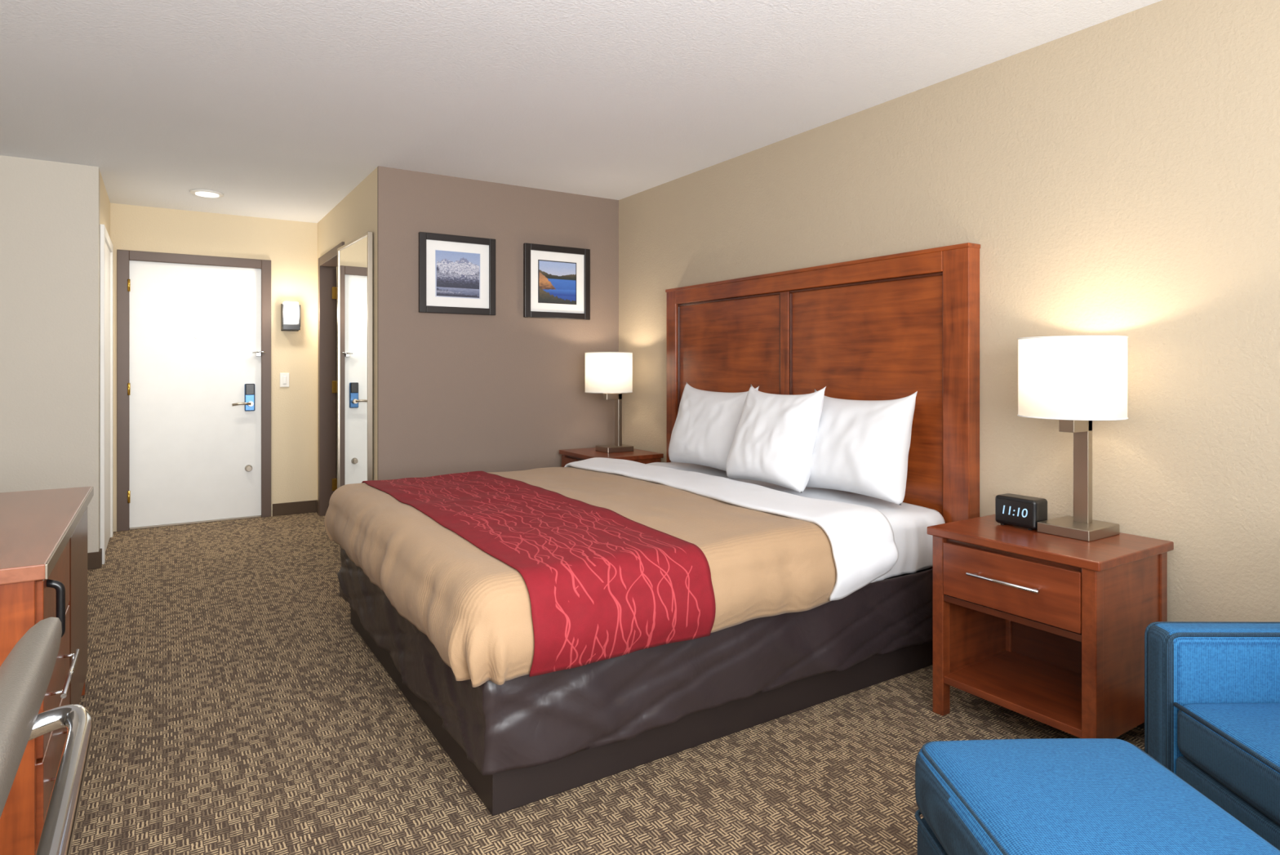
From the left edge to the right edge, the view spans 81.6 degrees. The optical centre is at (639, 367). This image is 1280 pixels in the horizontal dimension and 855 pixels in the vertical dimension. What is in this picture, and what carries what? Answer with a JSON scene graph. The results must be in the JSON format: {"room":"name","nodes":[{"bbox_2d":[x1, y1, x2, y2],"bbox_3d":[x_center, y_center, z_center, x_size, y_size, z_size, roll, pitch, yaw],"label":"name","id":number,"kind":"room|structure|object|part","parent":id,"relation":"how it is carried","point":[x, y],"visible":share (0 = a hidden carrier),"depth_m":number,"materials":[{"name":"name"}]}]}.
{"room":"hotel room","nodes":[
{"label":"hotel room","id":0,"kind":"room"},
{"bbox_2d":[0,155,99,552],"bbox_3d":[-3.515,0.000,4.374,0.530,2.420,0.100,0,0,-33],"label":"wall","id":1,"kind":"structure","parent":0,"point":[50,210],"depth_m":4.35,"materials":[{"name":"grey paint"}]},
{"bbox_2d":[87,551,101,569],"bbox_3d":[-3.480,1.160,4.330,0.542,0.100,0.012,0,0,-33],"label":"baseboard","id":2,"kind":"structure","parent":1,"relation":"attached to","point":[94,558],"depth_m":4.45,"materials":[{"name":"brown wood"}]},
{"bbox_2d":[99,171,110,237],"bbox_3d":[-3.650,0.000,4.983,0.100,2.420,1.070,0,0,-33],"label":"wall","id":3,"kind":"structure","parent":0,"point":[104,203],"depth_m":4.89,"materials":[{"name":"beige paint"}]},
{"bbox_2d":[99,223,105,564],"bbox_3d":[-3.322,0.165,4.587,0.023,2.090,0.070,0,0,-33],"label":"frame","id":4,"kind":"object","parent":3,"relation":"attached to","point":[102,228],"visible":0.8,"depth_m":4.56,"materials":[{"name":"white paint"}]},
{"bbox_2d":[105,242,110,550],"bbox_3d":[-3.559,0.189,4.946,0.010,2.018,0.790,0,0,-33],"label":"slab","id":5,"kind":"object","parent":3,"relation":"attached to","point":[107,250],"visible":0.53,"depth_m":4.98,"materials":[{"name":"white paint"}]},
{"bbox_2d":[105,227,112,252],"bbox_3d":[-3.554,-0.850,4.949,0.023,0.060,0.790,0,0,-33],"label":"door frame","id":6,"kind":"structure","parent":3,"relation":"in","point":[108,240],"depth_m":4.94,"materials":[{"name":"white paint"}]},
{"bbox_2d":[110,245,113,537],"bbox_3d":[-3.787,0.165,5.311,0.023,2.090,0.070,0,0,-33],"label":"frame","id":7,"kind":"object","parent":3,"relation":"attached to","point":[111,253],"visible":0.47,"depth_m":5.29,"materials":[{"name":"white paint"}]},
{"bbox_2d":[110,203,337,531],"bbox_3d":[-2.885,0.000,6.169,3.730,2.420,0.100,0,0,-33],"label":"wall","id":8,"kind":"structure","parent":0,"point":[291,246],"depth_m":6.07,"materials":[{"name":"beige paint"}]},
{"bbox_2d":[116,248,129,531],"bbox_3d":[-3.846,0.170,5.524,0.075,2.080,0.088,0,0,-33],"label":"frame","id":9,"kind":"object","parent":8,"relation":"attached to","point":[122,255],"visible":0.89,"depth_m":5.48,"materials":[{"name":"brown paint"}]},
{"bbox_2d":[127,490,130,502],"bbox_3d":[-3.792,0.960,5.506,0.018,0.090,0.018,0,0,-33],"label":"hinge","id":10,"kind":"object","parent":8,"relation":"attached to","point":[128,491],"visible":1,"depth_m":5.50,"materials":[{"name":"gold metal"}]},
{"bbox_2d":[127,382,130,395],"bbox_3d":[-3.792,0.160,5.506,0.018,0.090,0.018,0,0,-33],"label":"hinge","id":11,"kind":"object","parent":8,"relation":"attached to","point":[128,384],"visible":1,"depth_m":5.50,"materials":[{"name":"gold metal"}]},
{"bbox_2d":[127,279,130,291],"bbox_3d":[-3.792,-0.610,5.506,0.018,0.090,0.018,0,0,-33],"label":"hinge","id":12,"kind":"object","parent":8,"relation":"attached to","point":[128,280],"visible":1,"depth_m":5.50,"materials":[{"name":"gold metal"}]},
{"bbox_2d":[128,250,261,471],"bbox_3d":[-3.444,-0.016,5.781,0.880,1.708,0.090,0,0,-33],"label":"door frame","id":13,"kind":"structure","parent":8,"relation":"in","point":[140,255],"depth_m":5.74,"materials":[{"name":"brown paint"}]},
{"bbox_3d":[-3.444,-0.835,5.782,0.880,0.070,0.088,0,0,-33],"label":"frame","id":14,"kind":"part","parent":13,"relation":"part of","materials":[{"name":"brown paint"}]},
{"bbox_2d":[129,260,261,527],"bbox_3d":[-3.452,0.199,5.793,0.890,1.998,0.040,0,0,-33],"label":"door","id":15,"kind":"structure","parent":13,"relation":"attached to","point":[191,448],"depth_m":5.76,"materials":[{"name":"white paint"}]},
{"bbox_2d":[244,383,254,411],"bbox_3d":[-3.135,0.240,5.961,0.075,0.220,0.020,0,0,-33],"label":"lock plate","id":16,"kind":"object","parent":15,"relation":"attached to","point":[246,397],"visible":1,"depth_m":5.95,"materials":[{"name":"blue metal"}]},
{"bbox_2d":[231,402,251,405],"bbox_3d":[-3.157,0.290,5.879,0.133,0.029,0.024,0,0,-33],"label":"lever","id":17,"kind":"object","parent":16,"relation":"attached to","point":[237,403],"visible":1,"depth_m":5.87,"materials":[{"name":"metal"}]},
{"bbox_2d":[245,383,254,395],"bbox_3d":[-3.126,0.175,5.948,0.065,0.090,0.012,0,0,-33],"label":"card reader","id":18,"kind":"object","parent":16,"relation":"attached to","point":[250,388],"visible":1,"depth_m":5.94,"materials":[{"name":"black plastic"}]},
{"bbox_2d":[252,351,265,353],"bbox_3d":[-3.066,-0.122,5.970,0.093,0.019,0.014,0,0,-20],"label":"deadbolt latch","id":19,"kind":"object","parent":15,"relation":"attached to","point":[255,352],"visible":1,"depth_m":5.96,"materials":[{"name":"silver metal"}]},
{"bbox_3d":[-3.136,0.810,5.949,0.056,0.056,0.040,0,0,-33],"label":"kick knob","id":20,"kind":"part","parent":13,"relation":"part of","materials":[{"name":"metal"}]},
{"bbox_2d":[261,259,271,517],"bbox_3d":[-3.045,0.170,6.038,0.070,2.080,0.088,0,0,-33],"label":"frame","id":21,"kind":"object","parent":8,"relation":"attached to","point":[265,264],"visible":0.91,"depth_m":6.00,"materials":[{"name":"brown paint"}]},
{"bbox_2d":[280,373,288,386],"bbox_3d":[-2.913,0.102,6.084,0.070,0.115,0.013,0,0,-33],"label":"light switch","id":22,"kind":"object","parent":8,"relation":"attached to","point":[284,377],"visible":1,"depth_m":6.08,"materials":[{"name":"white paint"}]},
{"bbox_2d":[280,301,300,331],"bbox_3d":[-2.855,-0.417,6.064,0.136,0.235,0.110,0,0,-33],"label":"wall sconce","id":23,"kind":"object","parent":8,"relation":"attached to","point":[290,310],"visible":1,"depth_m":6.03,"materials":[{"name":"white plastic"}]},
{"bbox_3d":[-2.853,-0.445,6.059,0.110,0.180,0.080,0,0,-33],"label":"lamp shade","id":24,"kind":"part","parent":23,"relation":"part of","materials":[{"name":"white glass"}]},
{"bbox_2d":[272,499,315,515],"bbox_3d":[-2.851,1.160,6.124,0.328,0.100,0.012,0,0,-33],"label":"baseboard","id":25,"kind":"structure","parent":8,"relation":"attached to","point":[307,506],"depth_m":6.12,"materials":[{"name":"brown wood"}]},
{"bbox_2d":[317,167,377,500],"bbox_3d":[-2.103,0.000,5.376,0.100,2.420,2.080,0,0,-33],"label":"wall","id":26,"kind":"structure","parent":0,"point":[360,205],"depth_m":4.88,"materials":[{"name":"beige paint"}]},
{"bbox_2d":[315,499,318,513],"bbox_3d":[-2.674,1.160,6.162,0.012,0.100,0.140,0,0,-33],"label":"baseboard","id":27,"kind":"structure","parent":26,"relation":"attached to","point":[317,500],"depth_m":6.16,"materials":[{"name":"brown wood"}]},
{"bbox_2d":[318,257,336,515],"bbox_3d":[-2.569,0.158,6.096,0.128,2.105,0.075,0,0,-33],"label":"frame","id":28,"kind":"object","parent":26,"relation":"attached to","point":[326,274],"visible":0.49,"depth_m":6.06,"materials":[{"name":"brown paint"}]},
{"bbox_2d":[320,243,339,266],"bbox_3d":[-2.328,-0.860,5.719,0.128,0.070,0.820,0,0,-33],"label":"door frame","id":29,"kind":"structure","parent":26,"relation":"in","point":[330,258],"depth_m":5.76,"materials":[{"name":"brown paint"}]},
{"bbox_2d":[332,286,337,299],"bbox_3d":[-2.502,-0.610,6.086,0.045,0.100,0.017,0,0,-33],"label":"hinge","id":30,"kind":"object","parent":26,"relation":"attached to","point":[334,288],"visible":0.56,"depth_m":6.08,"materials":[{"name":"gold metal"}]},
{"bbox_2d":[332,380,337,392],"bbox_3d":[-2.502,0.160,6.086,0.045,0.100,0.017,0,0,-33],"label":"hinge","id":31,"kind":"object","parent":26,"relation":"attached to","point":[334,382],"visible":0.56,"depth_m":6.08,"materials":[{"name":"gold metal"}]},
{"bbox_2d":[332,478,337,490],"bbox_3d":[-2.502,0.960,6.086,0.045,0.100,0.017,0,0,-33],"label":"hinge","id":32,"kind":"object","parent":26,"relation":"attached to","point":[334,480],"visible":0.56,"depth_m":6.08,"materials":[{"name":"gold metal"}]},
{"bbox_2d":[337,231,373,488],"bbox_3d":[-1.873,0.130,4.857,0.031,1.920,0.800,0,0,-35],"label":"wall mirror","id":33,"kind":"object","parent":26,"relation":"attached to","point":[355,257],"visible":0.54,"depth_m":4.79,"materials":[{"name":"mirror"}]},
{"bbox_3d":[-2.095,0.130,5.178,0.030,1.920,0.020,0,0,-35],"label":"frame","id":34,"kind":"part","parent":33,"relation":"part of","materials":[{"name":"metal"}]},
{"bbox_3d":[-1.873,-0.820,4.857,0.030,0.020,0.760,0,0,-35],"label":"frame","id":35,"kind":"part","parent":33,"relation":"part of","materials":[{"name":"metal"}]},
{"bbox_3d":[-1.651,0.130,4.537,0.030,1.920,0.020,0,0,-35],"label":"frame","id":36,"kind":"part","parent":33,"relation":"part of","materials":[{"name":"metal"}]},
{"bbox_2d":[377,165,618,479],"bbox_3d":[-0.869,0.000,4.921,1.685,2.420,0.020,0,0,-33],"label":"wall","id":37,"kind":"structure","parent":0,"point":[504,391],"depth_m":4.83,"materials":[{"name":"brown paint"}]},
{"bbox_2d":[418,231,495,315],"bbox_3d":[-1.154,-0.588,4.708,0.495,0.495,0.030,0,0,-33],"label":"framed picture","id":38,"kind":"object","parent":37,"relation":"attached to","point":[457,273],"visible":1,"depth_m":4.70,"materials":[{"name":"black wood"}]},
{"bbox_3d":[-1.344,-0.588,4.585,0.042,0.495,0.030,0,0,-33],"label":"frame","id":39,"kind":"part","parent":38,"relation":"part of","materials":[{"name":"black wood"}]},
{"bbox_2d":[435,249,479,298],"bbox_3d":[-1.154,-0.588,4.708,0.291,0.291,0.002,0,0,-33],"label":"print","id":40,"kind":"object","parent":38,"relation":"attached to","point":[457,272],"depth_m":4.70,"materials":[{"name":"multicoloured paper"}]},
{"bbox_3d":[-1.154,-0.814,4.708,0.411,0.042,0.030,0,0,-33],"label":"frame","id":41,"kind":"part","parent":38,"relation":"part of","materials":[{"name":"black wood"}]},
{"bbox_3d":[-1.154,-0.361,4.708,0.411,0.042,0.030,0,0,-33],"label":"frame","id":42,"kind":"part","parent":38,"relation":"part of","materials":[{"name":"black wood"}]},
{"bbox_3d":[-0.963,-0.588,4.830,0.042,0.495,0.030,0,0,-33],"label":"frame","id":43,"kind":"part","parent":38,"relation":"part of","materials":[{"name":"black wood"}]},
{"bbox_2d":[523,242,590,319],"bbox_3d":[-0.565,-0.583,5.086,0.495,0.495,0.030,0,0,-33],"label":"framed picture","id":44,"kind":"object","parent":37,"relation":"attached to","point":[557,278],"visible":1,"depth_m":5.08,"materials":[{"name":"black plastic"}]},
{"bbox_3d":[-0.755,-0.583,4.964,0.042,0.495,0.030,0,0,-33],"label":"frame","id":45,"kind":"part","parent":44,"relation":"part of","materials":[{"name":"black wood"}]},
{"bbox_2d":[537,259,576,304],"bbox_3d":[-0.565,-0.583,5.086,0.291,0.291,0.002,0,0,-33],"label":"print","id":46,"kind":"object","parent":44,"relation":"attached to","point":[557,278],"depth_m":5.08,"materials":[{"name":"paper"}]},
{"bbox_3d":[-0.565,-0.809,5.086,0.411,0.042,0.030,0,0,-33],"label":"frame","id":47,"kind":"part","parent":44,"relation":"part of","materials":[{"name":"black wood"}]},
{"bbox_3d":[-0.565,-0.356,5.086,0.411,0.042,0.030,0,0,-33],"label":"frame","id":48,"kind":"part","parent":44,"relation":"part of","materials":[{"name":"black wood"}]},
{"bbox_3d":[-0.374,-0.583,5.208,0.042,0.495,0.030,0,0,-33],"label":"frame","id":49,"kind":"part","parent":44,"relation":"part of","materials":[{"name":"black wood"}]},
{"bbox_2d":[0,0,1161,222],"bbox_3d":[-0.412,-1.260,2.409,3.830,0.100,9.100,0,0,-33],"label":"ceiling","id":50,"kind":"structure","parent":0,"point":[281,108],"depth_m":3.14,"materials":[{"name":"paint"}]},
{"bbox_2d":[190,189,223,197],"bbox_3d":[-2.995,-1.201,5.136,0.200,0.018,0.200,0,0,-33],"label":"recessed light","id":51,"kind":"object","parent":50,"relation":"in","point":[203,193],"depth_m":5.10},
{"bbox_2d":[70,511,1144,854],"bbox_3d":[-0.412,1.260,2.409,3.830,0.100,9.100,0,0,-33],"label":"floor","id":52,"kind":"structure","parent":0,"point":[236,703],"depth_m":2.32,"materials":[{"name":"carpet"}]},
{"bbox_2d":[0,486,93,854],"bbox_3d":[-1.951,0.828,2.069,0.652,0.765,1.310,0,0,-33],"label":"dresser","id":53,"kind":"object","parent":52,"relation":"on","point":[43,533],"visible":0.76,"depth_m":1.84,"materials":[{"name":"brown wood"}]},
{"bbox_3d":[-1.538,0.590,1.944,0.022,0.200,0.570,0,0,-33],"label":"drawer","id":54,"kind":"part","parent":53,"relation":"part of","materials":[{"name":"brown wood"}]},
{"bbox_3d":[-1.538,0.800,1.944,0.022,0.200,0.570,0,0,-33],"label":"drawer","id":55,"kind":"part","parent":53,"relation":"part of","materials":[{"name":"brown wood"}]},
{"bbox_3d":[-1.538,1.010,1.944,0.022,0.200,0.570,0,0,-33],"label":"drawer","id":56,"kind":"part","parent":53,"relation":"part of","materials":[{"name":"brown wood"}]},
{"bbox_3d":[-1.394,0.580,1.767,0.040,0.157,0.018,0,0,-33],"label":"black handle","id":57,"kind":"part","parent":53,"relation":"part of","materials":[{"name":"plastic"}]},
{"bbox_3d":[-1.433,0.800,1.825,0.030,0.008,0.008,0,0,-33],"label":"pull post","id":58,"kind":"part","parent":53,"relation":"part of","materials":[{"name":"silver metal"}]},
{"bbox_3d":[-1.584,0.800,2.061,0.030,0.008,0.008,0,0,-33],"label":"pull post","id":59,"kind":"part","parent":53,"relation":"part of","materials":[{"name":"silver metal"}]},
{"bbox_3d":[-1.496,0.800,1.951,0.012,0.012,0.340,0,0,-33],"label":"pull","id":60,"kind":"part","parent":53,"relation":"part of","materials":[{"name":"silver metal"}]},
{"bbox_2d":[67,506,87,704],"bbox_3d":[-2.098,0.812,2.337,0.535,0.615,0.600,0,0,-33],"label":"drawer","id":61,"kind":"object","parent":53,"relation":"in","point":[77,603],"depth_m":2.44,"materials":[{"name":"brown wood"}]},
{"bbox_2d":[0,617,93,854],"bbox_3d":[-0.906,0.769,0.666,0.654,0.879,0.520,0,0,-33],"label":"desk chair","id":62,"kind":"object","parent":52,"relation":"on","point":[26,672],"visible":1,"depth_m":0.81,"materials":[{"name":"grey leather"}]},
{"bbox_3d":[-0.727,0.500,0.781,0.154,0.340,0.520,0,0,-33],"label":"backrest","id":63,"kind":"part","parent":62,"relation":"part of","materials":[{"name":"grey leather"}]},
{"bbox_3d":[-0.672,0.471,0.805,0.110,0.036,0.451,0,0,-33],"label":"frame","id":64,"kind":"part","parent":62,"relation":"part of","materials":[{"name":"silver metal"}]},
{"bbox_2d":[128,515,261,529],"bbox_3d":[-3.449,1.204,5.789,0.880,0.012,0.070,0,0,-33],"label":"threshold","id":65,"kind":"object","parent":52,"relation":"on","point":[257,516],"visible":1,"depth_m":5.75,"materials":[{"name":"metal"}]},
{"bbox_2d":[559,447,663,466],"bbox_3d":[-0.208,0.885,4.929,0.494,0.650,0.570,0,0,-33],"label":"nightstand","id":66,"kind":"object","parent":52,"relation":"on","point":[568,455],"visible":0.2,"depth_m":4.83,"materials":[{"name":"brown wood"}]},
{"bbox_3d":[-0.505,0.899,5.034,0.042,0.622,0.042,0,0,-33],"label":"leg","id":67,"kind":"part","parent":66,"relation":"part of","materials":[{"name":"brown wood"}]},
{"bbox_3d":[-0.380,0.695,4.818,0.022,0.180,0.452,0,0,-33],"label":"drawer","id":68,"kind":"part","parent":66,"relation":"part of","materials":[{"name":"brown wood"}]},
{"bbox_2d":[584,351,633,453],"bbox_3d":[-0.208,0.230,4.952,0.321,0.660,0.321,0,0,-33],"label":"table lamp","id":69,"kind":"object","parent":66,"relation":"on","point":[610,374],"visible":1,"depth_m":4.83,"materials":[{"name":"fabric"}]},
{"bbox_3d":[-0.208,0.033,4.952,0.316,0.262,0.316,0,0,-33],"label":"lamp shade","id":70,"kind":"part","parent":69,"relation":"part of","materials":[{"name":"white fabric"}]},
{"bbox_3d":[-0.145,0.350,4.993,0.028,0.351,0.050,0,0,-33],"label":"stem","id":71,"kind":"part","parent":69,"relation":"part of","materials":[{"name":"metal"}]},
{"bbox_3d":[0.108,0.899,4.836,0.042,0.622,0.042,0,0,-33],"label":"leg","id":72,"kind":"part","parent":66,"relation":"part of","materials":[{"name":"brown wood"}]},
{"bbox_2d":[324,457,945,815],"bbox_3d":[-0.138,0.865,3.263,2.050,0.691,2.105,0,0,-33],"label":"bed","id":73,"kind":"object","parent":52,"relation":"on","point":[554,630],"visible":0.98,"depth_m":2.40,"materials":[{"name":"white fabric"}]},
{"bbox_2d":[324,466,836,687],"bbox_3d":[-0.396,0.685,3.091,1.429,0.287,2.065,0,0,-33],"label":"blanket","id":74,"kind":"object","parent":73,"relation":"on","point":[509,575],"depth_m":2.37,"materials":[{"name":"beige fabric"}]},
{"bbox_2d":[668,382,759,471],"bbox_3d":[0.382,0.323,4.085,0.275,0.480,0.618,0,0,-29],"label":"pillow","id":75,"kind":"object","parent":73,"relation":"on","point":[706,424],"visible":0.79,"depth_m":3.99,"materials":[{"name":"white fabric"}]},
{"bbox_2d":[726,384,826,493],"bbox_3d":[0.607,0.313,3.445,0.265,0.461,0.508,0,0,-29],"label":"pillow","id":76,"kind":"object","parent":73,"relation":"on","point":[774,441],"visible":0.99,"depth_m":3.31,"materials":[{"name":"white fabric"}]},
{"bbox_2d":[805,389,917,505],"bbox_3d":[0.921,0.327,3.243,0.267,0.464,0.588,0,0,-30],"label":"pillow","id":77,"kind":"object","parent":73,"relation":"on","point":[861,446],"visible":0.8,"depth_m":3.08,"materials":[{"name":"white fabric"}]},
{"bbox_2d":[927,514,1173,738],"bbox_3d":[1.355,0.885,2.495,0.494,0.650,0.575,0,0,-33],"label":"nightstand","id":78,"kind":"object","parent":52,"relation":"on","point":[1049,629],"visible":0.77,"depth_m":2.37,"materials":[{"name":"brown wood"}]},
{"bbox_3d":[1.057,0.899,2.602,0.042,0.622,0.042,0,0,-33],"label":"leg","id":79,"kind":"part","parent":78,"relation":"part of","materials":[{"name":"brown wood"}]},
{"bbox_3d":[1.151,0.685,2.364,0.011,0.011,0.240,0,0,-33],"label":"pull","id":80,"kind":"part","parent":78,"relation":"part of","materials":[{"name":"silver metal"}]},
{"bbox_3d":[1.401,0.899,2.823,0.042,0.622,0.042,0,0,-33],"label":"leg","id":81,"kind":"part","parent":78,"relation":"part of","materials":[{"name":"brown wood"}]},
{"bbox_2d":[943,651,1081,737],"bbox_3d":[1.354,1.083,2.494,0.417,0.025,0.461,0,0,-33],"label":"shelf","id":82,"kind":"object","parent":78,"relation":"attached to","point":[1042,689],"depth_m":2.51,"materials":[{"name":"brown wood"}]},
{"bbox_3d":[1.187,0.799,2.387,0.020,0.021,0.461,0,0,-33],"label":"rail","id":83,"kind":"part","parent":78,"relation":"part of","materials":[{"name":"brown wood"}]},
{"bbox_3d":[1.182,0.695,2.384,0.022,0.180,0.457,0,0,-33],"label":"drawer","id":84,"kind":"part","parent":78,"relation":"part of","materials":[{"name":"brown wood"}]},
{"bbox_2d":[995,493,1047,529],"bbox_3d":[1.341,0.507,2.613,0.090,0.105,0.150,0,0,-33],"label":"alarm clock","id":85,"kind":"object","parent":78,"relation":"on","point":[1015,509],"visible":0.91,"depth_m":2.58,"materials":[{"name":"black plastic"}]},
{"bbox_2d":[1017,335,1128,541],"bbox_3d":[1.442,0.230,2.483,0.321,0.660,0.321,0,0,-33],"label":"table lamp","id":86,"kind":"object","parent":78,"relation":"on","point":[1076,381],"visible":1,"depth_m":2.38,"materials":[{"name":"fabric"}]},
{"bbox_3d":[1.442,0.033,2.483,0.316,0.262,0.316,0,0,-33],"label":"lamp shade","id":87,"kind":"part","parent":86,"relation":"part of","materials":[{"name":"white fabric"}]},
{"bbox_3d":[1.506,0.350,2.523,0.028,0.351,0.050,0,0,-33],"label":"stem","id":88,"kind":"part","parent":86,"relation":"part of","materials":[{"name":"metal"}]},
{"bbox_3d":[1.328,0.899,2.179,0.042,0.622,0.042,0,0,-33],"label":"leg","id":89,"kind":"part","parent":78,"relation":"part of","materials":[{"name":"brown wood"}]},
{"bbox_3d":[1.673,0.899,2.400,0.042,0.622,0.042,0,0,-33],"label":"leg","id":90,"kind":"part","parent":78,"relation":"part of","materials":[{"name":"brown wood"}]},
{"bbox_2d":[915,737,1279,854],"bbox_3d":[0.830,0.991,1.318,0.510,0.438,0.612,0,0,-2],"label":"ottoman","id":91,"kind":"object","parent":52,"relation":"on","point":[1046,796],"visible":1,"depth_m":1.35,"materials":[{"name":"blue fabric"}]},
{"bbox_2d":[1144,621,1279,849],"bbox_3d":[1.615,0.810,1.457,0.745,0.800,0.770,0,0,0],"label":"armchair","id":92,"kind":"object","parent":52,"relation":"on","point":[1212,688],"visible":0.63,"depth_m":1.75,"materials":[{"name":"blue fabric"}]},
{"bbox_3d":[1.587,0.868,1.794,0.685,0.485,0.095,0,0,0],"label":"arm","id":93,"kind":"part","parent":92,"relation":"part of","materials":[{"name":"blue fabric"}]},
{"bbox_3d":[1.571,1.010,1.457,0.633,0.200,0.580,0,0,0],"label":"seat","id":94,"kind":"part","parent":92,"relation":"part of","materials":[{"name":"blue fabric"}]},
{"bbox_2d":[1177,702,1279,826],"bbox_3d":[1.543,0.845,1.457,0.590,0.160,0.580,0,0,0],"label":"seat cushion","id":95,"kind":"object","parent":92,"relation":"on","point":[1231,751],"depth_m":1.60,"materials":[{"name":"blue fabric"}]},
{"bbox_2d":[618,0,1279,622],"bbox_3d":[1.157,0.000,3.417,0.100,2.420,9.100,0,0,-33],"label":"wall","id":96,"kind":"structure","parent":0,"point":[1119,175],"depth_m":2.62,"materials":[{"name":"beige paint"}]},
{"bbox_2d":[665,242,980,568],"bbox_3d":[0.766,0.357,3.855,0.081,1.706,2.116,0,0,-33],"label":"headboard","id":97,"kind":"object","parent":96,"relation":"attached to","point":[897,326],"visible":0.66,"depth_m":3.40,"materials":[{"name":"brown wood"}]},
{"bbox_3d":[0.763,-0.442,3.865,0.075,0.094,1.890,0,0,-33],"label":"rail","id":98,"kind":"part","parent":97,"relation":"part of","materials":[{"name":"brown wood"}]},
{"bbox_2d":[1137,722,1144,728],"bbox_3d":[1.678,1.160,2.503,0.012,0.100,6.800,0,0,-33],"label":"baseboard","id":99,"kind":"structure","parent":96,"relation":"attached to","point":[1142,725],"depth_m":2.48,"materials":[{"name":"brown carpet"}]}
]}

